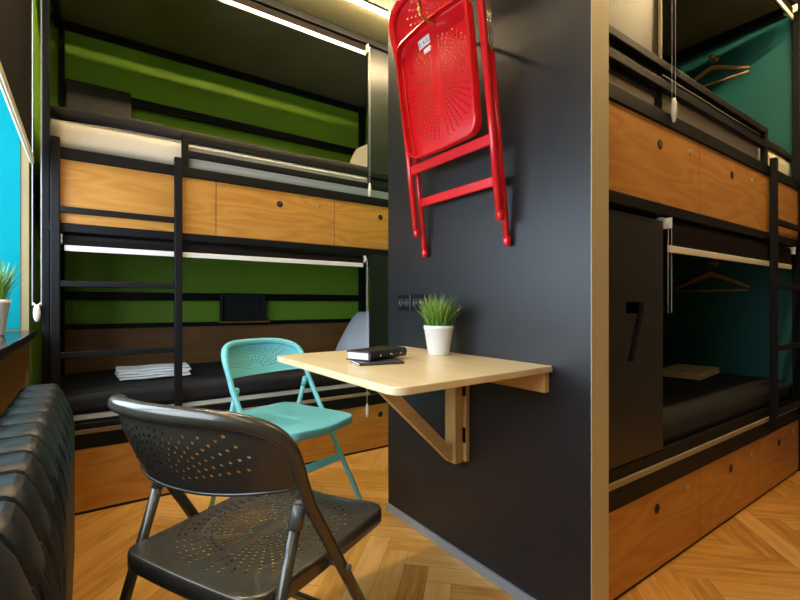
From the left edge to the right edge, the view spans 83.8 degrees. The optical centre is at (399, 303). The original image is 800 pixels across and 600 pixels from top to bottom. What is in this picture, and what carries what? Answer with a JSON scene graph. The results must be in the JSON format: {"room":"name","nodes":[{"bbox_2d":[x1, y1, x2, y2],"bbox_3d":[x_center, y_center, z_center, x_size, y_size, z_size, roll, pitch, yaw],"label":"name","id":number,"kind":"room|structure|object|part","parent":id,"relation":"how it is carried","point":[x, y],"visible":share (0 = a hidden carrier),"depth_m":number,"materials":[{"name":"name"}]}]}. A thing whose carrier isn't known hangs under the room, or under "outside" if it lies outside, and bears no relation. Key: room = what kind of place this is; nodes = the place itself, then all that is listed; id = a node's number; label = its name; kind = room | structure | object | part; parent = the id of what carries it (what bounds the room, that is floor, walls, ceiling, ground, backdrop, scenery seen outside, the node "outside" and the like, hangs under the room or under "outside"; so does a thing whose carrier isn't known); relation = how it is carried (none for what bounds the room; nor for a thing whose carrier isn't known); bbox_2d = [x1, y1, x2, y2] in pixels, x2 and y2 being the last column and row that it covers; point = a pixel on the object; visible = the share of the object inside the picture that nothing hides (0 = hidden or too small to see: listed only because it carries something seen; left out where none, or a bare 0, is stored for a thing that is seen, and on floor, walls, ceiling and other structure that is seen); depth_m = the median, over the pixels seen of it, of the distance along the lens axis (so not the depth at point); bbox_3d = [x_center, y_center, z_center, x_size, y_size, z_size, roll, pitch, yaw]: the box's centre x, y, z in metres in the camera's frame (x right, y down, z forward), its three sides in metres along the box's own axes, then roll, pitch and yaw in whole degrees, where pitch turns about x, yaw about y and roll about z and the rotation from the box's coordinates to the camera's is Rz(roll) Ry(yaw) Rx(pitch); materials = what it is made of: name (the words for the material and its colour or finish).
{"room":"dormitory","nodes":[
{"label":"dormitory","id":0,"kind":"room"},
{"bbox_2d":[0,300,10,335],"bbox_3d":[-1.455,0.049,1.578,0.121,0.128,0.121,0,0,-35],"label":"pot","id":1,"kind":"object","parent":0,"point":[4,304],"depth_m":1.58,"materials":[{"name":"white ceramic"}]},
{"bbox_2d":[0,88,19,328],"bbox_3d":[-1.747,-0.692,1.812,0.312,1.597,0.004,0,0,-35],"label":"window","id":2,"kind":"structure","parent":0,"point":[9,136],"depth_m":1.88,"materials":[{"name":"blue glass"}]},
{"bbox_2d":[0,139,29,415],"bbox_3d":[-1.770,-0.390,1.817,0.400,2.700,0.030,0,0,-35],"label":"wall pier","id":3,"kind":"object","parent":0,"point":[14,368],"visible":0.33,"depth_m":1.91,"materials":[{"name":"beige paint"}]},
{"bbox_2d":[30,0,41,384],"bbox_3d":[-2.049,-0.390,2.214,0.400,2.700,0.940,0,0,-35],"label":"wall","id":4,"kind":"structure","parent":0,"point":[36,343],"depth_m":2.21,"materials":[{"name":"green paint"}]},
{"bbox_2d":[50,19,357,324],"bbox_3d":[-1.238,-0.390,3.397,2.310,2.700,0.060,0,0,-35],"label":"wall","id":5,"kind":"structure","parent":0,"point":[148,77],"depth_m":3.22,"materials":[{"name":"green paint"}]},
{"bbox_2d":[365,109,368,310],"bbox_3d":[0.184,-0.390,3.341,0.050,2.700,1.670,0,0,-35],"label":"wall","id":6,"kind":"structure","parent":0,"point":[366,109],"depth_m":3.98,"materials":[{"name":"green paint"}]},
{"bbox_2d":[50,0,799,108],"bbox_3d":[0.632,-1.790,1.577,4.050,0.100,5.150,0,0,-35],"label":"ceiling","id":7,"kind":"structure","parent":0,"point":[215,32],"depth_m":2.84,"materials":[{"name":"paint"}]},
{"bbox_2d":[349,0,387,17],"bbox_3d":[-0.442,-1.727,2.407,1.770,0.024,0.036,0,0,-35],"label":"recessed light","id":8,"kind":"object","parent":7,"relation":"in","point":[370,6],"visible":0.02,"depth_m":2.59,"materials":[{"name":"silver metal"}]},
{"bbox_2d":[72,447,799,599],"bbox_3d":[0.625,0.960,1.578,3.960,0.001,5.060,0,0,-35],"label":"floor","id":9,"kind":"structure","parent":0,"point":[111,550],"depth_m":1.68,"materials":[{"name":"brown wood"}]},
{"bbox_2d":[0,383,74,599],"bbox_3d":[-0.648,0.595,0.747,0.145,0.730,1.373,0,0,-35],"label":"radiator","id":10,"kind":"object","parent":9,"relation":"on","point":[37,428],"visible":1,"depth_m":0.67,"materials":[{"name":"black metal"}]},
{"bbox_2d":[42,0,387,515],"bbox_3d":[-0.935,-0.389,2.958,2.190,2.698,0.996,0,0,-35],"label":"bunk bed","id":11,"kind":"object","parent":9,"relation":"on","point":[85,193],"visible":0.47,"depth_m":2.59,"materials":[{"name":"black"}]},
{"bbox_3d":[-1.561,-0.367,1.967,0.026,2.655,0.033,0,0,-35],"label":"post","id":12,"kind":"part","parent":11,"relation":"part of","materials":[{"name":"black metal"}]},
{"bbox_3d":[-1.514,-0.055,1.958,0.035,1.360,0.028,0,0,-35],"label":"ladder rail","id":13,"kind":"part","parent":11,"relation":"part of","materials":[{"name":"black metal"}]},
{"bbox_3d":[-1.824,-1.712,2.349,0.035,0.053,0.848,0,0,-35],"label":"rail","id":14,"kind":"part","parent":11,"relation":"part of","materials":[{"name":"black metal"}]},
{"bbox_3d":[-2.073,-0.388,2.732,0.030,2.695,0.045,0,0,-35],"label":"post","id":15,"kind":"part","parent":11,"relation":"part of","materials":[{"name":"black metal"}]},
{"bbox_2d":[65,78,130,117],"bbox_3d":[-1.881,-1.224,2.792,0.340,0.268,0.057,0,0,-35],"label":"upper cabinet","id":16,"kind":"object","parent":11,"relation":"attached to","point":[78,95],"visible":0.54,"depth_m":2.76,"materials":[{"name":"black"}]},
{"bbox_3d":[-1.263,-0.505,2.174,0.687,0.285,0.020,0,0,-35],"label":"drawer","id":17,"kind":"part","parent":11,"relation":"part of","materials":[{"name":"brown wood"}]},
{"bbox_3d":[-1.263,0.804,2.174,0.687,0.284,0.020,0,0,-35],"label":"drawer","id":18,"kind":"part","parent":11,"relation":"part of","materials":[{"name":"brown wood"}]},
{"bbox_3d":[-1.114,-0.055,2.240,0.035,1.360,0.028,0,0,-35],"label":"ladder rail","id":19,"kind":"part","parent":11,"relation":"part of","materials":[{"name":"black metal"}]},
{"bbox_3d":[-1.102,-0.783,2.285,0.030,0.167,0.025,0,0,-35],"label":"guard post","id":20,"kind":"part","parent":11,"relation":"part of","materials":[{"name":"black metal"}]},
{"bbox_3d":[-1.211,0.142,3.340,2.080,0.029,0.035,0,0,-35],"label":"rail","id":21,"kind":"part","parent":11,"relation":"part of","materials":[{"name":"black metal"}]},
{"bbox_2d":[60,358,356,420],"bbox_3d":[-0.939,0.499,2.952,2.091,0.207,0.864,0,0,-35],"label":"mattress","id":22,"kind":"object","parent":11,"relation":"on","point":[87,394],"visible":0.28,"depth_m":2.38,"materials":[{"name":"black fabric"}]},
{"bbox_2d":[115,370,190,380],"bbox_3d":[-1.352,0.381,2.443,0.343,0.028,0.193,0,0,-37],"label":"towel","id":23,"kind":"object","parent":22,"relation":"on","point":[169,373],"visible":0.59,"depth_m":2.35,"materials":[{"name":"white fabric"}]},
{"bbox_2d":[116,362,190,374],"bbox_3d":[-1.354,0.354,2.454,0.353,0.028,0.183,0,0,-33],"label":"towel","id":24,"kind":"object","parent":23,"relation":"on","point":[152,368],"visible":0.91,"depth_m":2.40,"materials":[{"name":"white fabric"}]},
{"bbox_2d":[335,311,368,350],"bbox_3d":[-0.245,0.230,3.473,0.540,0.344,0.301,0,0,44],"label":"pillow","id":25,"kind":"object","parent":22,"relation":"on","point":[354,335],"visible":0.38,"depth_m":3.46,"materials":[{"name":"white fabric"}]},
{"bbox_3d":[-1.210,-1.716,3.347,2.190,0.043,0.036,0,0,-35],"label":"rail","id":26,"kind":"part","parent":11,"relation":"part of","materials":[{"name":"black metal"}]},
{"bbox_3d":[-1.206,-1.327,3.334,2.080,0.050,0.050,0,0,-35],"label":"rail","id":27,"kind":"part","parent":11,"relation":"part of","materials":[{"name":"black metal"}]},
{"bbox_3d":[-1.211,-0.051,3.340,2.080,0.053,0.035,0,0,-35],"label":"rail","id":28,"kind":"part","parent":11,"relation":"part of","materials":[{"name":"black metal"}]},
{"bbox_2d":[60,234,368,417],"bbox_3d":[-0.872,0.209,2.449,1.600,1.052,0.072,0,0,-35],"label":"roller blind","id":29,"kind":"object","parent":11,"relation":"attached to","point":[72,243],"visible":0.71,"depth_m":2.35,"materials":[{"name":"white fabric"}]},
{"bbox_3d":[-0.213,0.180,2.884,0.003,0.944,0.015,0,0,-35],"label":"chain","id":30,"kind":"part","parent":29,"relation":"part of","materials":[{"name":"white metal"}]},
{"bbox_2d":[50,105,387,199],"bbox_3d":[-0.949,-0.808,2.945,2.114,0.222,0.864,0,0,-35],"label":"mattress","id":31,"kind":"object","parent":11,"relation":"on","point":[92,131],"visible":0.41,"depth_m":2.24,"materials":[{"name":"beige fabric"}]},
{"bbox_2d":[50,105,367,170],"bbox_3d":[-0.949,-0.882,2.945,2.114,0.073,0.864,0,0,-35],"label":"bedspread","id":32,"kind":"object","parent":31,"relation":"on","point":[112,122],"depth_m":2.20,"materials":[{"name":"white fabric"}]},
{"bbox_2d":[350,144,366,166],"bbox_3d":[-0.227,-1.115,3.534,0.480,0.379,0.252,0,0,40],"label":"pillow","id":33,"kind":"object","parent":31,"relation":"on","point":[359,157],"visible":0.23,"depth_m":3.54,"materials":[{"name":"beige fabric"}]},
{"bbox_3d":[-0.669,0.553,2.598,2.170,0.042,0.020,0,0,-35],"label":"rail","id":34,"kind":"part","parent":11,"relation":"part of","materials":[{"name":"black metal"}]},
{"bbox_2d":[218,293,269,323],"bbox_3d":[-1.147,0.029,3.295,0.350,0.218,0.109,0,0,-35],"label":"wall shelf","id":35,"kind":"object","parent":11,"relation":"attached to","point":[234,307],"visible":1,"depth_m":3.31,"materials":[{"name":"black"}]},
{"bbox_3d":[-1.290,0.024,3.224,0.015,0.200,0.027,0,0,-35],"label":"panel","id":36,"kind":"part","parent":35,"relation":"part of","materials":[{"name":"black wood"}]},
{"bbox_3d":[-1.037,0.024,3.402,0.015,0.200,0.027,0,0,-35],"label":"panel","id":37,"kind":"part","parent":35,"relation":"part of","materials":[{"name":"black"}]},
{"bbox_3d":[-0.697,-0.505,2.574,0.692,0.285,0.020,0,0,-35],"label":"drawer","id":38,"kind":"part","parent":11,"relation":"part of","materials":[{"name":"brown wood"}]},
{"bbox_3d":[-0.697,0.804,2.574,0.692,0.284,0.020,0,0,-35],"label":"drawer","id":39,"kind":"part","parent":11,"relation":"part of","materials":[{"name":"brown wood"}]},
{"bbox_3d":[-0.447,-0.770,2.747,1.634,0.033,0.024,0,0,-35],"label":"guard rail","id":40,"kind":"part","parent":11,"relation":"part of","materials":[{"name":"black metal"}]},
{"bbox_3d":[-0.447,-0.848,2.747,1.634,0.036,0.024,0,0,-35],"label":"guard rail","id":41,"kind":"part","parent":11,"relation":"part of","materials":[{"name":"black metal"}]},
{"bbox_2d":[217,0,370,196],"bbox_3d":[-0.864,-1.194,2.455,1.618,0.998,0.072,0,0,-35],"label":"roller blind","id":42,"kind":"object","parent":11,"relation":"attached to","point":[249,6],"visible":1,"depth_m":2.63,"materials":[{"name":"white fabric"}]},
{"bbox_3d":[-0.104,-0.505,2.991,0.749,0.285,0.020,0,0,-35],"label":"drawer","id":43,"kind":"part","parent":11,"relation":"part of","materials":[{"name":"brown wood"}]},
{"bbox_3d":[-0.104,0.804,2.991,0.749,0.284,0.020,0,0,-35],"label":"drawer","id":44,"kind":"part","parent":11,"relation":"part of","materials":[{"name":"brown wood"}]},
{"bbox_3d":[-0.340,-0.388,3.944,0.040,2.695,0.050,0,0,-35],"label":"post","id":45,"kind":"part","parent":11,"relation":"part of","materials":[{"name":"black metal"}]},
{"bbox_3d":[-0.001,-1.228,3.084,0.518,0.933,0.011,0,0,-35],"label":"panel","id":46,"kind":"part","parent":11,"relation":"part of","materials":[{"name":"black"}]},
{"bbox_3d":[0.012,0.135,3.064,0.518,0.911,0.018,0,0,-35],"label":"panel","id":47,"kind":"part","parent":11,"relation":"part of","materials":[{"name":"black"}]},
{"bbox_2d":[107,394,381,599],"bbox_3d":[-0.327,0.569,1.000,0.490,0.795,0.586,0,0,28],"label":"folding chair","id":48,"kind":"object","parent":9,"relation":"on","point":[276,464],"visible":1,"depth_m":0.83,"materials":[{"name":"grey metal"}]},
{"bbox_3d":[-0.589,0.664,0.934,0.022,0.586,0.218,0,0,28],"label":"leg","id":49,"kind":"part","parent":48,"relation":"part of","materials":[{"name":"metal"}]},
{"bbox_3d":[-0.412,0.267,0.839,0.446,0.152,0.141,0,0,28],"label":"backrest","id":50,"kind":"part","parent":48,"relation":"part of","materials":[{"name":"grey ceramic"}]},
{"bbox_3d":[-0.310,0.532,1.032,0.392,0.057,0.465,0,0,28],"label":"seat","id":51,"kind":"part","parent":48,"relation":"part of","materials":[{"name":"black plastic"}]},
{"bbox_3d":[-0.233,0.664,0.747,0.022,0.586,0.218,0,0,28],"label":"leg","id":52,"kind":"part","parent":48,"relation":"part of","materials":[{"name":"grey metal"}]},
{"bbox_2d":[208,338,362,536],"bbox_3d":[-0.531,0.569,2.068,0.586,0.795,0.490,0,0,35],"label":"folding chair","id":53,"kind":"object","parent":9,"relation":"on","point":[292,423],"visible":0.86,"depth_m":2.11,"materials":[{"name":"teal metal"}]},
{"bbox_3d":[-0.795,0.664,2.005,0.218,0.586,0.022,0,0,35],"label":"leg","id":54,"kind":"part","parent":53,"relation":"part of","materials":[{"name":"teal metal"}]},
{"bbox_3d":[-0.681,0.267,2.171,0.141,0.152,0.446,0,0,35],"label":"backrest","id":55,"kind":"part","parent":53,"relation":"part of","materials":[{"name":"teal plastic"}]},
{"bbox_3d":[-0.502,0.532,2.047,0.465,0.057,0.392,0,0,35],"label":"seat","id":56,"kind":"part","parent":53,"relation":"part of","materials":[{"name":"teal plastic"}]},
{"bbox_3d":[-0.566,0.664,2.336,0.218,0.586,0.022,0,0,35],"label":"leg","id":57,"kind":"part","parent":53,"relation":"part of","materials":[{"name":"teal metal"}]},
{"bbox_2d":[609,0,799,599],"bbox_3d":[1.177,-0.389,2.336,2.125,2.698,0.987,0,0,-35],"label":"bunk bed","id":58,"kind":"object","parent":9,"relation":"on","point":[664,500],"visible":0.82,"depth_m":1.65,"materials":[{"name":"black wood"}]},
{"bbox_3d":[0.751,-1.228,1.508,0.475,0.933,0.011,0,0,-35],"label":"panel","id":59,"kind":"part","parent":58,"relation":"part of","materials":[{"name":"beige"}]},
{"bbox_3d":[1.748,-0.388,3.308,0.030,2.695,0.045,0,0,-35],"label":"post","id":60,"kind":"part","parent":58,"relation":"part of","materials":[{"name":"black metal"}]},
{"bbox_3d":[0.759,0.113,1.496,0.475,0.830,0.018,0,0,-35],"label":"panel","id":61,"kind":"part","parent":58,"relation":"part of","materials":[{"name":"black wood"}]},
{"bbox_3d":[0.893,-0.505,1.588,0.755,0.285,0.020,0,0,-35],"label":"drawer","id":62,"kind":"part","parent":58,"relation":"part of","materials":[{"name":"brown wood"}]},
{"bbox_3d":[0.893,0.804,1.588,0.755,0.284,0.020,0,0,-35],"label":"drawer","id":63,"kind":"part","parent":58,"relation":"part of","materials":[{"name":"brown wood"}]},
{"bbox_3d":[0.952,-1.198,1.666,0.035,0.995,0.040,0,0,-35],"label":"post","id":64,"kind":"part","parent":58,"relation":"part of","materials":[{"name":"black metal"}]},
{"bbox_3d":[1.209,-0.798,1.808,1.569,0.033,0.024,0,0,-35],"label":"guard rail","id":65,"kind":"part","parent":58,"relation":"part of","materials":[{"name":"black metal"}]},
{"bbox_3d":[1.209,-0.870,1.808,1.569,0.030,0.024,0,0,-35],"label":"guard rail","id":66,"kind":"part","parent":58,"relation":"part of","materials":[{"name":"black metal"}]},
{"bbox_2d":[609,73,791,176],"bbox_3d":[1.165,-0.794,2.331,2.086,0.194,0.864,0,0,-35],"label":"mattress","id":67,"kind":"object","parent":58,"relation":"on","point":[689,116],"visible":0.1,"depth_m":1.95,"materials":[{"name":"beige fabric"}]},
{"bbox_2d":[662,74,791,161],"bbox_3d":[1.165,-0.859,2.331,2.086,0.065,0.864,0,0,-35],"label":"bedspread","id":68,"kind":"object","parent":67,"relation":"on","point":[776,150],"depth_m":2.15,"materials":[{"name":"black fabric"}]},
{"bbox_3d":[1.424,0.553,1.968,2.105,0.042,0.020,0,0,-35],"label":"rail","id":69,"kind":"part","parent":58,"relation":"part of","materials":[{"name":"black metal"}]},
{"bbox_3d":[2.023,-1.712,2.949,0.035,0.053,0.839,0,0,-35],"label":"rail","id":70,"kind":"part","parent":58,"relation":"part of","materials":[{"name":"black metal"}]},
{"bbox_2d":[656,217,795,312],"bbox_3d":[1.572,-0.145,2.069,1.494,0.353,0.068,0,0,-35],"label":"roller blind","id":71,"kind":"object","parent":58,"relation":"attached to","point":[685,239],"visible":0.93,"depth_m":1.89,"materials":[{"name":"black fabric"}]},
{"bbox_3d":[0.980,-0.132,1.619,0.003,0.328,0.015,0,0,-35],"label":"chain","id":72,"kind":"part","parent":71,"relation":"part of","materials":[{"name":"white"}]},
{"bbox_2d":[663,366,791,445],"bbox_3d":[1.165,0.513,2.331,2.086,0.179,0.864,0,0,-35],"label":"mattress","id":73,"kind":"object","parent":58,"relation":"on","point":[690,406],"visible":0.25,"depth_m":2.12,"materials":[{"name":"black fabric"}]},
{"bbox_2d":[663,364,719,379],"bbox_3d":[1.744,0.408,2.698,0.408,0.038,0.243,0,0,-43],"label":"towel","id":74,"kind":"object","parent":73,"relation":"on","point":[695,372],"visible":0.8,"depth_m":2.61,"materials":[{"name":"beige fabric"}]},
{"bbox_3d":[1.471,-0.505,1.996,0.652,0.285,0.020,0,0,-35],"label":"drawer","id":75,"kind":"part","parent":58,"relation":"part of","materials":[{"name":"brown wood"}]},
{"bbox_3d":[1.471,0.804,1.996,0.652,0.284,0.020,0,0,-35],"label":"drawer","id":76,"kind":"part","parent":58,"relation":"part of","materials":[{"name":"brown wood"}]},
{"bbox_2d":[671,0,797,122],"bbox_3d":[1.597,-1.173,2.084,1.506,1.015,0.072,0,0,-35],"label":"roller blind","id":77,"kind":"object","parent":58,"relation":"attached to","point":[784,5],"visible":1,"depth_m":2.35,"materials":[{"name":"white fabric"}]},
{"bbox_3d":[1.004,-1.202,1.636,0.003,0.906,0.015,0,0,-35],"label":"chain","id":78,"kind":"part","parent":77,"relation":"part of","materials":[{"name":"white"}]},
{"bbox_3d":[1.838,-0.793,2.251,0.030,0.186,0.025,0,0,-35],"label":"guard post","id":79,"kind":"part","parent":58,"relation":"part of","materials":[{"name":"black metal"}]},
{"bbox_3d":[1.884,-0.055,2.247,0.035,1.360,0.028,0,0,-35],"label":"ladder rail","id":80,"kind":"part","parent":58,"relation":"part of","materials":[{"name":"black metal"}]},
{"bbox_3d":[2.009,-0.505,2.375,0.656,0.285,0.020,0,0,-35],"label":"drawer","id":81,"kind":"part","parent":58,"relation":"part of","materials":[{"name":"brown wood"}]},
{"bbox_3d":[2.009,0.804,2.375,0.656,0.284,0.020,0,0,-35],"label":"drawer","id":82,"kind":"part","parent":58,"relation":"part of","materials":[{"name":"brown wood"}]},
{"bbox_3d":[2.291,-0.367,2.576,0.026,2.655,0.033,0,0,-35],"label":"post","id":83,"kind":"part","parent":58,"relation":"part of","materials":[{"name":"black metal"}]},
{"bbox_3d":[2.284,-0.055,2.529,0.035,1.360,0.028,0,0,-35],"label":"ladder rail","id":84,"kind":"part","parent":58,"relation":"part of","materials":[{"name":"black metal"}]},
{"bbox_2d":[424,325,453,355],"bbox_3d":[0.143,0.133,1.648,0.111,0.108,0.111,0,0,-35],"label":"pot","id":85,"kind":"object","parent":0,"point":[438,337],"depth_m":1.61,"materials":[{"name":"white ceramic"}]},
{"bbox_2d":[388,0,590,599],"bbox_3d":[0.275,-0.390,1.695,0.081,2.700,1.030,0,0,-35],"label":"wall partition","id":86,"kind":"structure","parent":0,"point":[520,504],"depth_m":1.46,"materials":[{"name":"grey paint"}]},
{"bbox_2d":[398,294,411,310],"bbox_3d":[0.019,-0.006,1.976,0.011,0.072,0.096,0,0,-35],"label":"wall socket","id":87,"kind":"object","parent":86,"relation":"attached to","point":[404,301],"visible":1,"depth_m":1.96,"materials":[{"name":"black"}]},
{"bbox_2d":[398,298,403,306],"bbox_3d":[0.004,-0.006,1.992,0.003,0.040,0.040,0,0,-35],"label":"outlet","id":88,"kind":"object","parent":87,"relation":"attached to","point":[400,300],"depth_m":1.99,"materials":[{"name":"black"}]},
{"bbox_2d":[404,298,408,306],"bbox_3d":[0.029,-0.006,1.956,0.003,0.040,0.040,0,0,-35],"label":"outlet","id":89,"kind":"object","parent":87,"relation":"attached to","point":[406,300],"depth_m":1.96,"materials":[{"name":"black plastic"}]},
{"bbox_2d":[277,346,551,463],"bbox_3d":[0.003,0.387,1.488,0.599,0.399,0.803,0,0,-35],"label":"folding table","id":90,"kind":"object","parent":86,"relation":"attached to","point":[421,372],"visible":0.89,"depth_m":1.38,"materials":[{"name":"brown wood"}]},
{"bbox_2d":[350,358,403,365],"bbox_3d":[-0.073,0.182,1.415,0.145,0.008,0.105,0,0,-21],"label":"notebook","id":91,"kind":"object","parent":90,"relation":"on","point":[388,361],"visible":0.91,"depth_m":1.38,"materials":[{"name":"grey paper"}]},
{"bbox_2d":[346,346,406,361],"bbox_3d":[-0.073,0.163,1.480,0.105,0.030,0.200,0,0,35],"label":"organiser","id":92,"kind":"object","parent":91,"relation":"on","point":[369,354],"visible":1,"depth_m":1.42,"materials":[{"name":"black leather"}]},
{"bbox_2d":[416,293,468,355],"bbox_3d":[0.145,0.071,1.656,0.207,0.231,0.243,0,0,-35],"label":"potted grass","id":93,"kind":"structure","parent":90,"relation":"on","point":[438,329],"depth_m":1.61,"materials":[{"name":"green plant"}]},
{"bbox_2d":[412,294,426,310],"bbox_3d":[0.079,-0.006,1.891,0.011,0.072,0.096,0,0,-35],"label":"wall socket","id":94,"kind":"object","parent":86,"relation":"attached to","point":[421,297],"visible":0.87,"depth_m":1.89,"materials":[{"name":"black plastic"}]},
{"bbox_2d":[412,298,417,306],"bbox_3d":[0.064,-0.006,1.907,0.003,0.040,0.040,0,0,-35],"label":"outlet","id":95,"kind":"object","parent":94,"relation":"attached to","point":[414,303],"depth_m":1.91,"materials":[{"name":"black plastic"}]},
{"bbox_2d":[418,298,423,306],"bbox_3d":[0.089,-0.006,1.871,0.003,0.040,0.040,0,0,-35],"label":"outlet","id":96,"kind":"object","parent":94,"relation":"attached to","point":[421,299],"depth_m":1.87,"materials":[{"name":"black plastic"}]},
{"bbox_2d":[418,1,465,44],"bbox_3d":[0.158,-0.992,1.585,0.236,0.077,0.044,0,0,-35],"label":"wall hook","id":97,"kind":"object","parent":86,"relation":"attached to","point":[421,16],"visible":0.35,"depth_m":1.53,"materials":[{"name":"gold metal"}]},
{"bbox_2d":[388,0,511,256],"bbox_3d":[0.160,-0.710,1.611,0.199,1.033,0.477,0,0,-35],"label":"folding chair","id":98,"kind":"object","parent":86,"relation":"attached to","point":[407,41],"visible":1,"depth_m":1.57,"materials":[{"name":"red metal"}]},
{"bbox_3d":[0.073,-0.507,1.818,0.099,0.614,0.022,0,0,-35],"label":"leg","id":99,"kind":"part","parent":98,"relation":"part of","materials":[{"name":"red metal"}]},
{"bbox_3d":[0.143,-1.108,1.599,0.099,0.199,0.446,0,0,-35],"label":"backrest","id":100,"kind":"part","parent":98,"relation":"part of","materials":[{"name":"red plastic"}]},
{"bbox_3d":[0.125,-0.775,1.587,0.113,0.438,0.392,0,0,-35],"label":"seat","id":101,"kind":"part","parent":98,"relation":"part of","materials":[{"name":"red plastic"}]},
{"bbox_3d":[0.288,-0.905,1.430,0.008,0.205,0.037,0,0,41],"label":"slide rod","id":102,"kind":"part","parent":98,"relation":"part of","materials":[{"name":"silver metal"}]},
{"bbox_3d":[0.325,-0.507,1.460,0.099,0.614,0.022,0,0,-35],"label":"leg","id":103,"kind":"part","parent":98,"relation":"part of","materials":[{"name":"red metal"}]},
{"bbox_2d":[386,503,535,599],"bbox_3d":[0.235,0.945,1.666,0.017,0.030,1.032,0,0,-35],"label":"trim","id":104,"kind":"structure","parent":86,"relation":"attached to","point":[496,579],"depth_m":1.66,"materials":[{"name":"silver metal"}]},
{"bbox_2d":[591,0,608,599],"bbox_3d":[0.571,-0.390,1.272,0.088,2.700,0.002,0,0,-35],"label":"trim","id":105,"kind":"structure","parent":86,"relation":"attached to","point":[599,8],"depth_m":1.27,"materials":[{"name":"beige paint"}]},
{"bbox_2d":[663,16,791,382],"bbox_3d":[2.068,-0.390,2.980,0.065,2.700,1.090,0,0,-35],"label":"wall","id":106,"kind":"structure","parent":0,"point":[728,331],"depth_m":2.82,"materials":[{"name":"teal paint"}]},
{"bbox_2d":[709,55,718,62],"bbox_3d":[2.041,-1.602,2.906,0.064,0.044,0.044,0,0,-35],"label":"wall hook","id":107,"kind":"object","parent":106,"relation":"attached to","point":[714,59],"visible":0.97,"depth_m":2.91,"materials":[{"name":"gold metal"}]},
{"bbox_2d":[693,54,749,86],"bbox_3d":[2.019,-1.520,2.890,0.014,0.197,0.410,0,0,-35],"label":"clothes hanger","id":108,"kind":"object","parent":107,"relation":"hanging from","point":[712,67],"visible":0.81,"depth_m":2.85,"materials":[{"name":"brown wood"}]},
{"bbox_2d":[709,260,718,266],"bbox_3d":[2.039,-0.267,2.908,0.064,0.044,0.044,0,0,-35],"label":"wall hook","id":109,"kind":"object","parent":106,"relation":"attached to","point":[715,263],"visible":0.99,"depth_m":2.91,"materials":[{"name":"gold metal"}]},
{"bbox_2d":[676,260,749,291],"bbox_3d":[2.017,-0.182,2.893,0.014,0.202,0.416,0,0,-35],"label":"clothes hanger","id":110,"kind":"object","parent":109,"relation":"hanging from","point":[710,274],"visible":1,"depth_m":2.88,"materials":[{"name":"brown wood"}]},
{"bbox_3d":[-0.583,-0.390,0.133,0.400,2.700,4.090,0,0,-35],"label":"wall","id":111,"kind":"structure","parent":0,"visible":0},
{"bbox_2d":[0,330,36,360],"bbox_3d":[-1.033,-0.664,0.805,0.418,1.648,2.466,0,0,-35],"label":"windowsill","id":112,"kind":"structure","parent":111,"relation":"in","point":[11,341],"depth_m":1.46,"materials":[{"name":"black"}]},
{"bbox_2d":[0,260,28,335],"bbox_3d":[-1.456,-0.030,1.576,0.245,0.284,0.245,0,0,-35],"label":"potted grass","id":113,"kind":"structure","parent":112,"relation":"on","point":[5,303],"depth_m":1.58,"materials":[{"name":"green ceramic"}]},
{"bbox_2d":[0,0,41,321],"bbox_3d":[-0.862,-0.817,0.924,0.054,1.787,2.463,0,0,-35],"label":"roller blind","id":114,"kind":"object","parent":111,"relation":"attached to","point":[16,16],"visible":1,"depth_m":1.56,"materials":[{"name":"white fabric"}]},
{"bbox_3d":[-1.563,-0.836,1.920,0.036,1.688,0.005,0,0,-35],"label":"chain","id":115,"kind":"part","parent":114,"relation":"part of","materials":[{"name":"white plastic"}]}
]}

